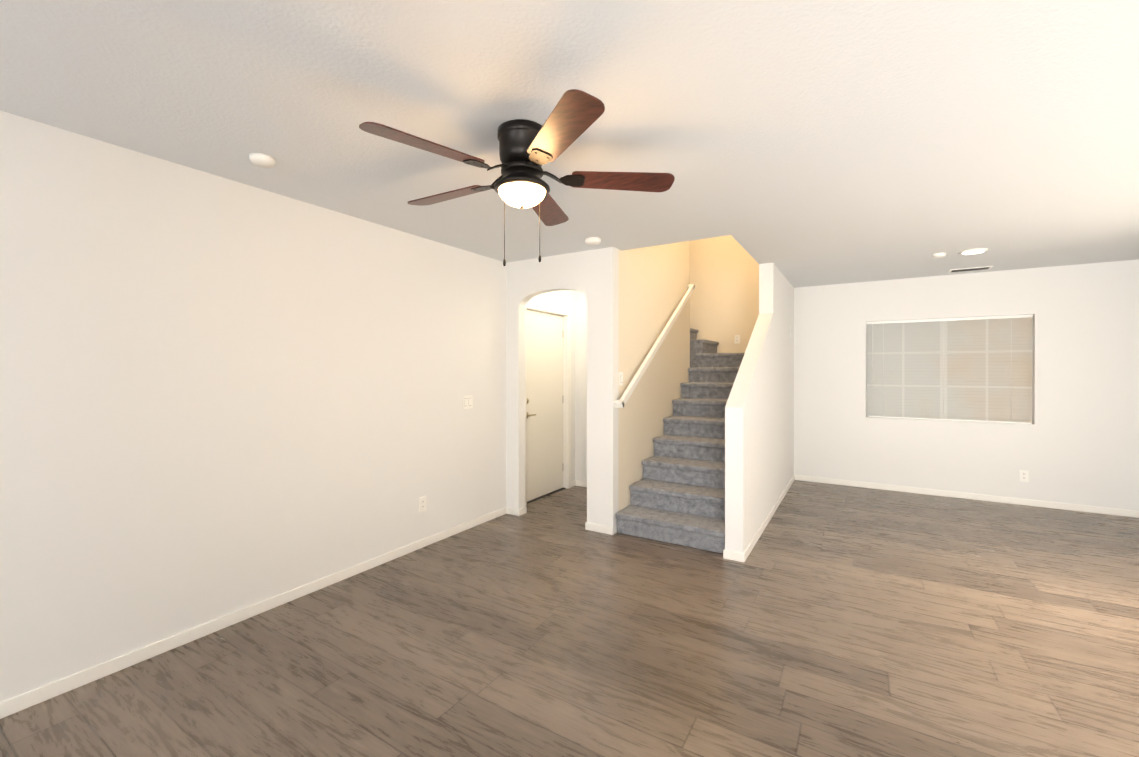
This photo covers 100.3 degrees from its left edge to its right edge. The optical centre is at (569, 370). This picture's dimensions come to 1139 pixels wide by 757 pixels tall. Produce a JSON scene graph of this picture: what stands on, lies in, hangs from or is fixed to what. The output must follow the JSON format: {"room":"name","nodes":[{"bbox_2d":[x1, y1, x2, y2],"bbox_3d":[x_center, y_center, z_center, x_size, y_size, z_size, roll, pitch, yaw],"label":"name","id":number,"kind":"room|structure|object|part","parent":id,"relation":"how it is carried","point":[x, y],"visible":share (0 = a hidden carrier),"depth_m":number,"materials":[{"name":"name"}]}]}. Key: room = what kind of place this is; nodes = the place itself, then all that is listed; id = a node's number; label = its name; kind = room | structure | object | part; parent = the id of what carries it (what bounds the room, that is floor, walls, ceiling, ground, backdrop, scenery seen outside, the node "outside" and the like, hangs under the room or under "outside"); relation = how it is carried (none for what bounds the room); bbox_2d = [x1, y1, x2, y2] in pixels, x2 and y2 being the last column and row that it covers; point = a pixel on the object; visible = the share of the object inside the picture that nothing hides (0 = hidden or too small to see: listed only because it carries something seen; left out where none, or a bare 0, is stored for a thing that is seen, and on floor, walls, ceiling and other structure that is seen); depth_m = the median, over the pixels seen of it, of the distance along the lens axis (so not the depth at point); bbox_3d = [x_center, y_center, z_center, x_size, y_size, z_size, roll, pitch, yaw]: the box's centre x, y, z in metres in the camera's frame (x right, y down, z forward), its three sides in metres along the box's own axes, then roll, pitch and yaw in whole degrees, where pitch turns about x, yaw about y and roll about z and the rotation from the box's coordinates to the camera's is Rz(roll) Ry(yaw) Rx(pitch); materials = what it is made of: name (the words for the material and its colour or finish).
{"room":"empty living room","nodes":[
{"label":"empty living room","id":0,"kind":"room"},
{"bbox_2d":[0,111,574,701],"bbox_3d":[-1.540,-1.107,3.233,0.120,5.000,9.620,0,0,32],"label":"wall","id":1,"kind":"structure","parent":0,"point":[220,397],"depth_m":2.50,"materials":[{"name":"white paint"}]},
{"bbox_2d":[0,507,511,718],"bbox_3d":[-2.274,1.364,1.917,0.014,0.064,6.360,0,0,32],"label":"baseboard","id":2,"kind":"structure","parent":1,"relation":"attached to","point":[18,703],"depth_m":2.49,"materials":[{"name":"white wood"}]},
{"bbox_2d":[419,496,425,512],"bbox_3d":[-1.156,1.052,3.741,0.008,0.116,0.070,0,0,32],"label":"electrical outlet","id":3,"kind":"object","parent":1,"relation":"attached to","point":[422,504],"visible":1,"depth_m":3.73,"materials":[{"name":"white plastic"}]},
{"bbox_2d":[463,395,472,408],"bbox_3d":[-0.891,0.276,4.170,0.009,0.116,0.116,0,0,32],"label":"light switch","id":4,"kind":"object","parent":1,"relation":"attached to","point":[467,401],"visible":1,"depth_m":4.17,"materials":[{"name":"white plastic"}]},
{"bbox_2d":[527,310,563,500],"bbox_3d":[-0.274,0.368,5.263,0.087,2.016,0.805,0,0,32],"label":"door","id":5,"kind":"structure","parent":1,"relation":"in","point":[545,403],"depth_m":5.26,"materials":[{"name":"white wood"}]},
{"bbox_3d":[-0.246,0.353,5.270,0.046,1.666,0.764,0,0,32],"label":"door hardware","id":6,"kind":"part","parent":5,"relation":"part of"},
{"bbox_2d":[525,302,570,505],"bbox_3d":[-0.284,0.339,5.267,0.136,2.098,0.941,0,0,32],"label":"door frame","id":7,"kind":"structure","parent":1,"relation":"attached to","point":[565,314],"depth_m":5.59,"materials":[{"name":"white wood"}]},
{"bbox_2d":[506,247,618,534],"bbox_3d":[-0.095,0.170,4.370,1.155,2.440,0.105,0,0,32],"label":"wall","id":8,"kind":"structure","parent":0,"point":[592,276],"depth_m":4.14,"materials":[{"name":"white paint"}]},
{"bbox_2d":[585,522,612,534],"bbox_3d":[0.253,1.359,4.090,0.266,0.064,0.011,0,0,32],"label":"baseboard","id":9,"kind":"structure","parent":8,"relation":"attached to","point":[588,526],"depth_m":4.08,"materials":[{"name":"white wood"}]},
{"bbox_2d":[0,480,1138,756],"bbox_3d":[0.735,1.446,1.841,5.460,0.100,9.620,0,0,32],"label":"floor","id":10,"kind":"structure","parent":0,"point":[828,620],"depth_m":2.35,"materials":[{"name":"brown wood"}]},
{"bbox_2d":[615,328,744,553],"bbox_3d":[1.183,0.231,5.309,1.813,2.314,2.990,0,0,32],"label":"staircase","id":11,"kind":"structure","parent":10,"relation":"on","point":[678,494],"depth_m":4.41,"materials":[{"name":"carpet"}]},
{"bbox_2d":[0,0,1138,287],"bbox_3d":[0.735,-1.104,1.836,5.460,0.120,9.620,0,0,32],"label":"ceiling","id":12,"kind":"structure","parent":0,"point":[730,114],"depth_m":1.91,"materials":[{"name":"white paint"}]},
{"bbox_2d":[249,153,275,167],"bbox_3d":[-1.507,-1.030,2.333,0.110,0.030,0.110,0,0,32],"label":"smoke detector","id":13,"kind":"object","parent":12,"relation":"attached to","point":[262,160],"visible":1,"depth_m":2.31,"materials":[{"name":"white plastic"}]},
{"bbox_2d":[359,89,674,265],"bbox_3d":[-0.251,-0.750,2.098,1.251,0.590,1.301,0,0,32],"label":"ceiling fan","id":14,"kind":"object","parent":12,"relation":"hanging from","point":[528,149],"visible":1,"depth_m":1.99,"materials":[{"name":"brown wood"}]},
{"bbox_2d":[585,237,600,244],"bbox_3d":[0.186,-1.031,3.793,0.130,0.035,0.130,0,0,32],"label":"smoke detector","id":15,"kind":"object","parent":12,"relation":"attached to","point":[592,240],"visible":1,"depth_m":3.75,"materials":[{"name":"white plastic"}]},
{"bbox_2d":[932,252,945,257],"bbox_3d":[3.317,-1.034,4.263,0.100,0.030,0.100,0,0,32],"label":"smoke detector","id":16,"kind":"object","parent":12,"relation":"attached to","point":[939,255],"visible":1,"depth_m":4.24,"materials":[{"name":"white plastic"}]},
{"bbox_2d":[948,266,992,272],"bbox_3d":[4.137,-1.046,4.910,0.340,0.010,0.140,0,0,32],"label":"ceiling vent","id":17,"kind":"object","parent":12,"relation":"in","point":[969,269],"visible":1,"depth_m":4.89,"materials":[{"name":"white metal"}]},
{"bbox_2d":[959,248,987,254],"bbox_3d":[3.538,-1.042,4.163,0.200,0.014,0.200,0,0,32],"label":"recessed light","id":18,"kind":"object","parent":12,"relation":"in","point":[972,251],"visible":0.98,"depth_m":4.13,"materials":[{"name":"white plastic"}]},
{"bbox_2d":[575,291,586,481],"bbox_3d":[0.543,0.168,5.524,1.035,2.440,0.120,0,0,32],"label":"wall","id":19,"kind":"structure","parent":0,"point":[580,387],"depth_m":5.70,"materials":[{"name":"white paint"}]},
{"bbox_2d":[572,480,586,486],"bbox_3d":[0.500,1.356,5.471,1.020,0.064,0.020,0,0,32],"label":"baseboard","id":20,"kind":"structure","parent":19,"relation":"attached to","point":[574,483],"depth_m":5.69,"materials":[{"name":"white wood"}]},
{"bbox_2d":[618,241,689,511],"bbox_3d":[0.898,-1.111,4.995,0.120,5.000,2.005,0,0,32],"label":"wall","id":21,"kind":"structure","parent":0,"point":[654,281],"depth_m":4.69,"materials":[{"name":"beige paint"}]},
{"bbox_2d":[619,372,622,384],"bbox_3d":[0.452,0.071,4.149,0.009,0.116,0.070,0,0,32],"label":"light switch","id":22,"kind":"object","parent":21,"relation":"attached to","point":[620,378],"visible":1,"depth_m":4.14,"materials":[{"name":"white plastic"}]},
{"bbox_2d":[613,284,694,407],"bbox_3d":[0.943,-0.363,4.876,0.079,1.353,2.059,0,0,32],"label":"handrail","id":23,"kind":"object","parent":21,"relation":"attached to","point":[626,395],"visible":1,"depth_m":4.59,"materials":[{"name":"white wood"}]},
{"bbox_2d":[725,263,793,552],"bbox_3d":[2.004,-1.111,4.780,0.130,5.000,3.035,0,0,32],"label":"wall","id":24,"kind":"structure","parent":0,"point":[759,440],"depth_m":4.21,"materials":[{"name":"white paint"}]},
{"bbox_2d":[736,475,795,561],"bbox_3d":[2.045,1.357,4.742,0.036,0.064,3.026,0,0,32],"label":"baseboard","id":25,"kind":"structure","parent":24,"relation":"attached to","point":[741,557],"depth_m":4.07,"materials":[{"name":"white wood"}]},
{"bbox_2d":[690,235,1138,510],"bbox_3d":[3.221,-1.113,5.883,5.460,5.000,0.120,0,0,32],"label":"wall","id":26,"kind":"structure","parent":0,"point":[1076,441],"depth_m":5.12,"materials":[{"name":"beige paint"}]},
{"bbox_2d":[734,335,739,343],"bbox_3d":[2.259,-0.424,6.401,0.070,0.116,0.008,0,0,32],"label":"outlet","id":27,"kind":"object","parent":26,"relation":"attached to","point":[736,338],"visible":1,"depth_m":6.40,"materials":[{"name":"white plastic"}]},
{"bbox_2d":[866,317,1032,416],"bbox_3d":[4.191,-0.014,5.334,1.470,1.135,0.055,0,0,32],"label":"window","id":28,"kind":"structure","parent":26,"relation":"in","point":[866,363],"depth_m":5.69,"materials":[{"name":"white plastic"}]},
{"bbox_2d":[867,314,1032,423],"bbox_3d":[4.155,-0.015,5.276,1.454,1.129,0.040,0,0,32],"label":"window blinds","id":29,"kind":"object","parent":28,"relation":"attached to","point":[977,369],"visible":0.9,"depth_m":5.24,"materials":[{"name":"white plastic"}]},
{"bbox_2d":[796,475,1138,517],"bbox_3d":[4.117,1.356,5.260,2.975,0.064,0.014,0,0,32],"label":"baseboard","id":30,"kind":"structure","parent":26,"relation":"attached to","point":[1065,506],"depth_m":5.08,"materials":[{"name":"white wood"}]},
{"bbox_2d":[1019,470,1028,481],"bbox_3d":[4.696,1.089,4.907,0.070,0.116,0.008,0,0,32],"label":"electrical outlet","id":31,"kind":"object","parent":26,"relation":"attached to","point":[1024,475],"visible":1,"depth_m":4.90,"materials":[{"name":"white plastic"}]}
]}

